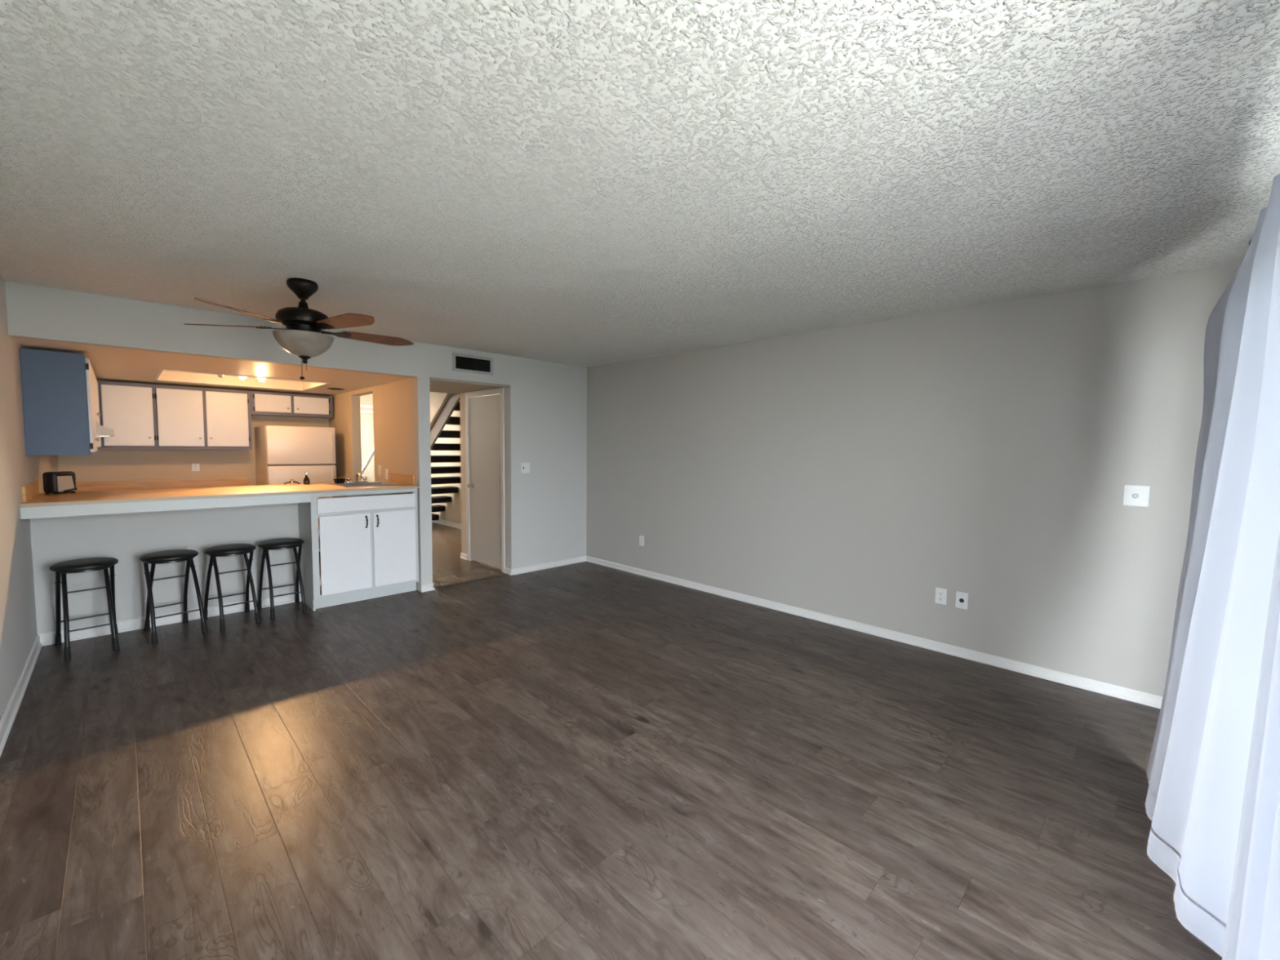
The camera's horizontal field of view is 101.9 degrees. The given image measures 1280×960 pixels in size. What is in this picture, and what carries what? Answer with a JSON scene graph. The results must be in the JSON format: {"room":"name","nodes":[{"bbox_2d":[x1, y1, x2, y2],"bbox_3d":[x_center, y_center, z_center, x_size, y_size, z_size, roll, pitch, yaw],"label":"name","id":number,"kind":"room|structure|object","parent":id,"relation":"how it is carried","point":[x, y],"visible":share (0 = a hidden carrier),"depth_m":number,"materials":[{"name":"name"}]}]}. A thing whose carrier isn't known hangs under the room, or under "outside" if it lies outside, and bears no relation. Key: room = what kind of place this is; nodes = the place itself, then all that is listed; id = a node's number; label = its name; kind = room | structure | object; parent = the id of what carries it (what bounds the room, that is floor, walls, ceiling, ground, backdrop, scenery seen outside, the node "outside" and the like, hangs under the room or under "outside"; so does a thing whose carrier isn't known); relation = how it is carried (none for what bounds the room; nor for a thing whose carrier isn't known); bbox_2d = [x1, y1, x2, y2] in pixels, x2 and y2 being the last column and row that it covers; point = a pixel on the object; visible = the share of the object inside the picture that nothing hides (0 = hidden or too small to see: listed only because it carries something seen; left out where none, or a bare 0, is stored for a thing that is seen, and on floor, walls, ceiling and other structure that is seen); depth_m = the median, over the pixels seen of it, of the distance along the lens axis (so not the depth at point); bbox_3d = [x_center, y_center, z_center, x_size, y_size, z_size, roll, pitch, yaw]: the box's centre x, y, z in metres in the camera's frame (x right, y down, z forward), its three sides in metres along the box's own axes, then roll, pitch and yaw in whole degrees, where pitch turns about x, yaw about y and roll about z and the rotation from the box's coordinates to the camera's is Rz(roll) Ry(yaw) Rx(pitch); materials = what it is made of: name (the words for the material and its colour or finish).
{"room":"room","nodes":[
{"label":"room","id":0,"kind":"room"},
{"bbox_2d":[0,274,58,720],"bbox_3d":[-3.110,0.053,2.374,0.120,2.440,8.840,-3,5,-45],"label":"wall","id":1,"kind":"structure","parent":0,"point":[18,620],"depth_m":3.11,"materials":[{"name":"grey paint"}]},
{"bbox_2d":[0,634,42,756],"bbox_3d":[-2.160,1.293,1.589,0.021,0.085,5.960,-3,5,-45],"label":"baseboard","id":2,"kind":"structure","parent":1,"relation":"attached to","point":[6,722],"depth_m":2.88,"materials":[{"name":"white paint"}]},
{"bbox_2d":[21,480,39,502],"bbox_3d":[-4.303,0.073,3.668,0.017,0.100,0.810,-3,5,-45],"label":"backsplash","id":3,"kind":"structure","parent":1,"relation":"attached to","point":[29,491],"depth_m":3.56,"materials":[{"name":"laminate"}]},
{"bbox_2d":[18,347,99,455],"bbox_3d":[-4.430,-0.566,3.998,0.350,0.736,0.842,-3,5,-45],"label":"upper cabinet","id":4,"kind":"object","parent":1,"relation":"attached to","point":[58,397],"visible":1,"depth_m":3.69,"materials":[{"name":"blue paint"}]},
{"bbox_2d":[93,371,100,422],"bbox_3d":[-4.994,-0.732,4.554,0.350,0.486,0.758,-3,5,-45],"label":"door","id":5,"kind":"structure","parent":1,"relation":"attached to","point":[97,413],"depth_m":4.63,"materials":[{"name":"white paint"}]},
{"bbox_2d":[95,377,101,449],"bbox_3d":[-5.629,-0.664,5.176,0.326,0.716,1.007,-3,5,-45],"label":"upper cabinet","id":6,"kind":"object","parent":1,"relation":"attached to","point":[99,442],"visible":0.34,"depth_m":5.09,"materials":[{"name":"white paint"}]},
{"bbox_2d":[95,424,114,437],"bbox_3d":[-4.969,-0.437,4.600,0.429,0.105,0.750,-3,5,-45],"label":"range hood","id":7,"kind":"object","parent":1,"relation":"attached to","point":[101,431],"visible":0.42,"depth_m":4.45,"materials":[{"name":"metal"}]},
{"bbox_2d":[30,502,300,634],"bbox_3d":[-3.743,0.632,4.257,1.600,1.030,0.110,-3,5,-45],"label":"wall","id":8,"kind":"structure","parent":0,"point":[126,538],"depth_m":4.08,"materials":[{"name":"grey paint"}]},
{"bbox_2d":[38,592,302,645],"bbox_3d":[-3.701,1.107,4.241,1.600,0.085,0.021,-3,5,-45],"label":"baseboard","id":9,"kind":"structure","parent":8,"relation":"attached to","point":[46,638],"depth_m":4.12,"materials":[{"name":"white paint"}]},
{"bbox_2d":[19,472,418,519],"bbox_3d":[-3.371,0.079,4.510,2.523,0.200,0.960,-3,5,-45],"label":"countertop","id":10,"kind":"structure","parent":8,"relation":"on","point":[34,504],"depth_m":3.93,"materials":[{"name":"laminate"}]},
{"bbox_2d":[42,471,76,494],"bbox_3d":[-4.407,0.019,3.955,0.114,0.168,0.173,1,4,7],"label":"toaster","id":11,"kind":"object","parent":10,"relation":"on","point":[55,482],"visible":1,"depth_m":3.90,"materials":[{"name":"black plastic"}]},
{"bbox_2d":[284,479,300,484],"bbox_3d":[-3.383,0.017,5.046,0.136,0.054,0.030,-3,5,-45],"label":"soap dish","id":12,"kind":"object","parent":10,"relation":"on","point":[291,481],"visible":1,"depth_m":5.04,"materials":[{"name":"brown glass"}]},
{"bbox_2d":[303,471,310,484],"bbox_3d":[-3.280,-0.020,5.104,0.056,0.122,0.056,-3,5,-45],"label":"soap bottle","id":13,"kind":"object","parent":10,"relation":"on","point":[306,480],"visible":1,"depth_m":5.09,"materials":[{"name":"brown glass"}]},
{"bbox_2d":[345,471,368,483],"bbox_3d":[-2.849,-0.024,5.261,0.200,0.109,0.180,-3,5,-45],"label":"faucet","id":14,"kind":"object","parent":10,"relation":"on","point":[364,478],"visible":1,"depth_m":5.29,"materials":[{"name":"silver metal"}]},
{"bbox_2d":[328,481,400,497],"bbox_3d":[-2.727,0.131,5.146,0.496,0.183,0.518,-3,5,-45],"label":"sink","id":15,"kind":"object","parent":10,"relation":"in","point":[371,483],"visible":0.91,"depth_m":5.18,"materials":[{"name":"metal"}]},
{"bbox_2d":[333,476,346,483],"bbox_3d":[-3.012,0.003,5.205,0.118,0.058,0.118,-3,5,-45],"label":"basket","id":16,"kind":"object","parent":15,"relation":"on","point":[339,479],"visible":1,"depth_m":5.17,"materials":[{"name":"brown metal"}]},
{"bbox_2d":[57,380,328,485],"bbox_3d":[-5.218,-0.228,6.422,2.635,2.440,0.120,-3,5,-45],"label":"wall","id":17,"kind":"structure","parent":0,"point":[104,464],"depth_m":6.08,"materials":[{"name":"beige paint"}]},
{"bbox_2d":[97,380,157,449],"bbox_3d":[-5.604,-0.694,5.671,0.447,0.713,0.342,-3,5,-45],"label":"upper cabinet","id":18,"kind":"object","parent":17,"relation":"attached to","point":[128,409],"visible":0.98,"depth_m":5.58,"materials":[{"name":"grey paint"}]},
{"bbox_2d":[191,463,199,471],"bbox_3d":[-5.329,-0.151,6.225,0.072,0.090,0.008,-3,5,-45],"label":"power outlet","id":19,"kind":"object","parent":17,"relation":"attached to","point":[195,467],"visible":1,"depth_m":6.22,"materials":[{"name":"white plastic"}]},
{"bbox_2d":[154,384,252,449],"bbox_3d":[-5.143,-0.718,6.131,0.853,0.713,0.342,-3,5,-45],"label":"upper cabinet","id":20,"kind":"object","parent":17,"relation":"attached to","point":[188,418],"visible":1,"depth_m":6.01,"materials":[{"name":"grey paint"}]},
{"bbox_2d":[249,391,333,417],"bbox_3d":[-4.524,-0.967,6.733,0.889,0.280,0.342,-3,5,-45],"label":"upper cabinet","id":21,"kind":"object","parent":17,"relation":"attached to","point":[262,403],"visible":1,"depth_m":6.62,"materials":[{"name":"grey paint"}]},
{"bbox_2d":[11,337,413,395],"bbox_3d":[-4.154,-1.198,5.229,2.530,0.330,2.965,-3,5,-45],"label":"ceiling","id":22,"kind":"structure","parent":0,"point":[108,363],"depth_m":4.86,"materials":[{"name":"paint"}]},
{"bbox_2d":[217,374,265,381],"bbox_3d":[-4.131,-1.100,5.283,0.800,0.152,0.100,-3,5,-45],"label":"track light","id":23,"kind":"object","parent":22,"relation":"attached to","point":[219,375],"visible":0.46,"depth_m":5.31,"materials":[{"name":"white plastic"}]},
{"bbox_2d":[153,368,329,391],"bbox_3d":[-4.217,-1.047,5.513,1.350,0.008,1.100,-3,5,-45],"label":"trim","id":24,"kind":"structure","parent":22,"relation":"attached to","point":[160,371],"depth_m":5.43,"materials":[{"name":"white paint"}]},
{"bbox_2d":[327,387,344,390],"bbox_3d":[-3.623,-1.083,6.184,0.184,0.008,0.184,-3,5,-45],"label":"ceiling vent","id":25,"kind":"object","parent":22,"relation":"in","point":[333,388],"visible":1,"depth_m":6.18,"materials":[{"name":"brown metal"}]},
{"bbox_2d":[4,280,586,591],"bbox_3d":[-2.341,-0.104,4.949,4.615,2.440,0.107,-3,5,-45],"label":"wall","id":26,"kind":"structure","parent":0,"point":[546,402],"depth_m":5.11,"materials":[{"name":"grey paint"}]},
{"bbox_2d":[420,582,435,592],"bbox_3d":[-2.115,1.074,5.173,0.130,0.066,0.021,-3,5,-45],"label":"baseboard","id":27,"kind":"structure","parent":26,"relation":"attached to","point":[429,587],"depth_m":5.17,"materials":[{"name":"white paint"}]},
{"bbox_2d":[434,573,508,588],"bbox_3d":[-1.810,1.091,5.575,0.910,0.026,0.040,-3,5,-45],"label":"trim","id":28,"kind":"structure","parent":26,"relation":"attached to","point":[506,573],"depth_m":5.56,"materials":[{"name":"wood"}]},
{"bbox_2d":[452,352,493,375],"bbox_3d":[-1.732,-1.203,5.395,0.455,0.184,0.010,-3,5,-45],"label":"air vent","id":29,"kind":"object","parent":26,"relation":"in","point":[462,362],"visible":1,"depth_m":5.39,"materials":[{"name":"brown metal"}]},
{"bbox_2d":[520,462,529,473],"bbox_3d":[-1.300,-0.137,5.902,0.116,0.115,0.018,-3,5,-45],"label":"wall switch","id":30,"kind":"object","parent":26,"relation":"attached to","point":[525,467],"visible":1,"depth_m":5.90,"materials":[{"name":"white plastic"}]},
{"bbox_2d":[511,555,586,575],"bbox_3d":[-1.059,1.018,6.228,1.080,0.066,0.021,-3,5,-45],"label":"baseboard","id":31,"kind":"structure","parent":26,"relation":"attached to","point":[580,559],"depth_m":6.18,"materials":[{"name":"white paint"}]},
{"bbox_2d":[360,393,374,480],"bbox_3d":[-5.347,-1.699,9.344,2.760,5.000,0.120,-3,5,-45],"label":"wall","id":32,"kind":"structure","parent":0,"point":[366,419],"depth_m":9.62,"materials":[{"name":"beige paint"}]},
{"bbox_2d":[360,404,373,413],"bbox_3d":[-5.385,-1.291,9.234,2.280,0.140,0.025,-3,5,-45],"label":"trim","id":33,"kind":"structure","parent":32,"relation":"attached to","point":[361,406],"depth_m":9.56,"materials":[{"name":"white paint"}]},
{"bbox_2d":[328,377,417,589],"bbox_3d":[-3.236,-0.195,6.223,0.105,2.440,2.965,-3,5,-45],"label":"wall","id":34,"kind":"structure","parent":0,"point":[393,402],"depth_m":5.77,"materials":[{"name":"beige paint"}]},
{"bbox_2d":[377,465,380,475],"bbox_3d":[-2.940,-0.107,5.850,0.008,0.115,0.070,-3,5,-45],"label":"power outlet","id":35,"kind":"object","parent":34,"relation":"attached to","point":[379,466],"visible":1,"depth_m":5.84,"materials":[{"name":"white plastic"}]},
{"bbox_2d":[385,468,387,479],"bbox_3d":[-2.781,-0.066,5.693,0.009,0.115,0.070,-3,5,-45],"label":"wall switch","id":36,"kind":"object","parent":34,"relation":"attached to","point":[386,469],"visible":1,"depth_m":5.68,"materials":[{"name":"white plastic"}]},
{"bbox_2d":[390,472,414,484],"bbox_3d":[-2.462,-0.017,5.368,0.018,0.100,0.635,-3,5,-45],"label":"backsplash","id":37,"kind":"structure","parent":34,"relation":"attached to","point":[404,478],"depth_m":5.33,"materials":[{"name":"laminate"}]},
{"bbox_2d":[429,391,450,429],"bbox_3d":[-3.095,-0.719,7.570,0.043,1.589,2.270,-3,5,-45],"label":"wall","id":38,"kind":"structure","parent":0,"point":[437,400],"depth_m":7.30,"materials":[{"name":"beige paint"}]},
{"bbox_2d":[429,378,505,394],"bbox_3d":[-3.612,-1.387,7.339,1.020,0.450,5.195,-3,5,-45],"label":"ceiling","id":39,"kind":"structure","parent":0,"point":[435,385],"depth_m":5.83,"materials":[{"name":"beige paint"}]},
{"bbox_2d":[459,386,506,567],"bbox_3d":[-1.520,-0.202,6.625,1.080,2.440,1.105,-3,5,-45],"label":"wall","id":40,"kind":"structure","parent":0,"point":[462,396],"depth_m":6.56,"materials":[{"name":"beige paint"}]},
{"bbox_2d":[460,552,466,559],"bbox_3d":[-2.254,0.978,6.643,0.021,0.066,0.165,-3,5,-45],"label":"baseboard","id":41,"kind":"structure","parent":40,"relation":"attached to","point":[464,556],"depth_m":6.64,"materials":[{"name":"white paint"}]},
{"bbox_2d":[466,394,501,568],"bbox_3d":[-1.861,0.014,6.193,0.108,2.013,0.779,-3,5,-45],"label":"door","id":42,"kind":"structure","parent":40,"relation":"in","point":[485,486],"depth_m":6.20,"materials":[{"name":"white paint"}]},
{"bbox_2d":[465,387,505,572],"bbox_3d":[-1.860,-0.011,6.201,0.014,2.105,0.908,-3,5,-45],"label":"trim","id":43,"kind":"structure","parent":40,"relation":"attached to","point":[500,390],"depth_m":5.96,"materials":[{"name":"white paint"}]},
{"bbox_2d":[503,567,511,575],"bbox_3d":[-1.500,1.034,5.891,0.021,0.066,0.148,-3,5,-45],"label":"baseboard","id":44,"kind":"object","parent":40,"relation":"attached to","point":[508,571],"visible":1,"depth_m":5.88,"materials":[{"name":"white paint"}]},
{"bbox_2d":[0,521,1222,959],"bbox_3d":[-2.255,1.170,4.952,4.885,0.100,11.150,-3,5,-45],"label":"floor","id":45,"kind":"structure","parent":0,"point":[584,760],"depth_m":2.19,"materials":[{"name":"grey wood"}]},
{"bbox_2d":[49,557,119,660],"bbox_3d":[-3.897,0.875,3.659,0.449,0.626,0.332,4,5,40],"label":"bar stool","id":46,"kind":"object","parent":45,"relation":"on","point":[61,569],"visible":1,"depth_m":3.61,"materials":[{"name":"black metal"}]},
{"bbox_2d":[49,557,118,572],"bbox_3d":[-3.894,0.586,3.641,0.332,0.046,0.332,4,5,40],"label":"seat cushion","id":47,"kind":"object","parent":46,"relation":"on","point":[89,564],"depth_m":3.57,"materials":[{"name":"black leather"}]},
{"bbox_2d":[74,477,253,492],"bbox_3d":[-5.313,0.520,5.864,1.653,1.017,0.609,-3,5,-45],"label":"countertop","id":48,"kind":"structure","parent":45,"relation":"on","point":[230,482],"depth_m":5.99,"materials":[{"name":"wood"}]},
{"bbox_2d":[139,549,208,644],"bbox_3d":[-3.574,0.860,3.960,0.449,0.626,0.332,3,5,37],"label":"bar stool","id":49,"kind":"object","parent":45,"relation":"on","point":[176,555],"visible":1,"depth_m":3.92,"materials":[{"name":"black paint"}]},
{"bbox_2d":[139,549,198,562],"bbox_3d":[-3.571,0.570,3.942,0.332,0.046,0.332,3,5,37],"label":"seat cushion","id":50,"kind":"object","parent":49,"relation":"on","point":[176,555],"depth_m":3.87,"materials":[{"name":"black leather"}]},
{"bbox_2d":[203,543,261,631],"bbox_3d":[-3.319,0.845,4.222,0.449,0.626,0.332,4,5,39],"label":"bar stool","id":51,"kind":"object","parent":45,"relation":"on","point":[232,549],"visible":0.98,"depth_m":4.17,"materials":[{"name":"black paint"}]},
{"bbox_2d":[204,543,256,555],"bbox_3d":[-3.316,0.556,4.204,0.332,0.046,0.332,4,5,39],"label":"seat cushion","id":52,"kind":"object","parent":51,"relation":"on","point":[232,548],"depth_m":4.13,"materials":[{"name":"black leather"}]},
{"bbox_2d":[257,537,307,619],"bbox_3d":[-3.101,0.830,4.503,0.332,0.626,0.449,-3,5,-45],"label":"bar stool","id":53,"kind":"object","parent":45,"relation":"on","point":[282,543],"visible":1,"depth_m":4.45,"materials":[{"name":"black paint"}]},
{"bbox_2d":[257,537,304,548],"bbox_3d":[-3.098,0.540,4.485,0.332,0.046,0.332,-3,5,-45],"label":"seat cushion","id":54,"kind":"object","parent":53,"relation":"on","point":[282,543],"depth_m":4.41,"materials":[{"name":"black leather"}]},
{"bbox_2d":[254,425,336,559],"bbox_3d":[-4.370,0.159,6.616,0.720,1.660,0.806,-3,5,-45],"label":"refrigerator","id":55,"kind":"object","parent":45,"relation":"on","point":[283,454],"visible":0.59,"depth_m":6.33,"materials":[{"name":"white metal"}]},
{"bbox_2d":[297,488,418,610],"bbox_3d":[-2.791,0.590,5.079,0.906,1.030,0.912,-3,5,-45],"label":"base cabinet","id":56,"kind":"object","parent":45,"relation":"on","point":[369,547],"visible":0.99,"depth_m":4.73,"materials":[{"name":"grey paint"}]},
{"bbox_2d":[361,447,373,480],"bbox_3d":[-4.725,0.004,9.138,0.040,1.640,1.170,-3,5,-45],"label":"handrail","id":57,"kind":"object","parent":45,"relation":"on","point":[371,454],"visible":0.21,"depth_m":9.22,"materials":[{"name":"white paint"}]},
{"bbox_2d":[430,393,461,520],"bbox_3d":[-3.117,-0.322,8.307,0.931,2.430,3.281,-3,5,-45],"label":"staircase","id":58,"kind":"structure","parent":45,"relation":"on","point":[444,418],"depth_m":7.88,"materials":[{"name":"beige paint"}]},
{"bbox_2d":[0,0,1279,367],"bbox_3d":[-0.332,-1.233,2.876,4.855,0.120,5.755,-3,5,-45],"label":"ceiling","id":59,"kind":"structure","parent":0,"point":[582,183],"depth_m":1.75,"materials":[{"name":"white paint"}]},
{"bbox_2d":[183,277,413,379],"bbox_3d":[-2.017,-0.915,3.219,1.196,0.592,1.251,-3,5,-45],"label":"ceiling fan","id":60,"kind":"object","parent":59,"relation":"hanging from","point":[304,335],"visible":1,"depth_m":3.09,"materials":[{"name":"brown metal"}]},
{"bbox_2d":[431,263,1240,697],"bbox_3d":[-0.497,-1.458,6.376,0.130,5.000,10.950,-3,5,-45],"label":"wall","id":61,"kind":"structure","parent":0,"point":[987,452],"depth_m":3.70,"materials":[{"name":"grey paint"}]},
{"bbox_2d":[431,519,461,528],"bbox_3d":[-3.005,0.819,8.902,0.021,0.080,4.080,-3,5,-45],"label":"baseboard","id":62,"kind":"structure","parent":61,"relation":"attached to","point":[458,526],"depth_m":9.34,"materials":[{"name":"white paint"}]},
{"bbox_2d":[639,535,644,546],"bbox_3d":[0.018,0.691,5.890,0.008,0.115,0.070,-3,5,-45],"label":"power outlet","id":63,"kind":"object","parent":61,"relation":"attached to","point":[641,537],"visible":1,"depth_m":5.89,"materials":[{"name":"white plastic"}]},
{"bbox_2d":[586,555,1163,708],"bbox_3d":[1.252,1.141,4.670,0.021,0.066,5.498,-3,5,-45],"label":"baseboard","id":64,"kind":"structure","parent":61,"relation":"attached to","point":[1134,695],"depth_m":3.81,"materials":[{"name":"white paint"}]},
{"bbox_2d":[934,586,946,604],"bbox_3d":[2.170,0.838,3.743,0.008,0.115,0.072,-3,5,-45],"label":"power outlet","id":65,"kind":"object","parent":61,"relation":"attached to","point":[940,593],"visible":1,"depth_m":3.74,"materials":[{"name":"white plastic"}]},
{"bbox_2d":[937,591,943,595],"bbox_3d":[2.168,0.818,3.740,0.003,0.034,0.034,-3,5,-45],"label":"receptacle","id":66,"kind":"object","parent":65,"relation":"attached to","point":[940,593],"depth_m":3.74,"materials":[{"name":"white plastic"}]},
{"bbox_2d":[955,591,968,609],"bbox_3d":[2.262,0.848,3.649,0.011,0.115,0.074,-3,5,-45],"label":"jack plate","id":67,"kind":"object","parent":61,"relation":"attached to","point":[962,598],"visible":1,"depth_m":3.65,"materials":[{"name":"white plastic"}]},
{"bbox_2d":[1122,484,1150,506],"bbox_3d":[2.866,0.092,2.997,0.022,0.120,0.108,-3,5,-45],"label":"plate","id":68,"kind":"object","parent":61,"relation":"attached to","point":[1133,495],"visible":1,"depth_m":3.00,"materials":[{"name":"white plastic"}]},
{"bbox_3d":[1.254,-0.865,0.764,3.518,0.070,0.195,-3,5,-45],"label":"curtain rod","id":69,"kind":"object","parent":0,"visible":0},
{"bbox_2d":[1145,173,1279,956],"bbox_3d":[1.929,0.231,1.733,1.645,2.271,0.236,-3,5,-45],"label":"sheer curtain","id":70,"kind":"object","parent":69,"relation":"hanging from","point":[1197,770],"visible":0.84,"depth_m":1.60,"materials":[{"name":"white fabric"}]},
{"bbox_2d":[1222,526,1279,959],"bbox_3d":[1.227,0.272,0.970,0.356,2.271,0.096,-3,5,-45],"label":"sheer curtain","id":71,"kind":"object","parent":69,"relation":"hanging from","point":[1252,932],"visible":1,"depth_m":1.05,"materials":[{"name":"white fabric"}]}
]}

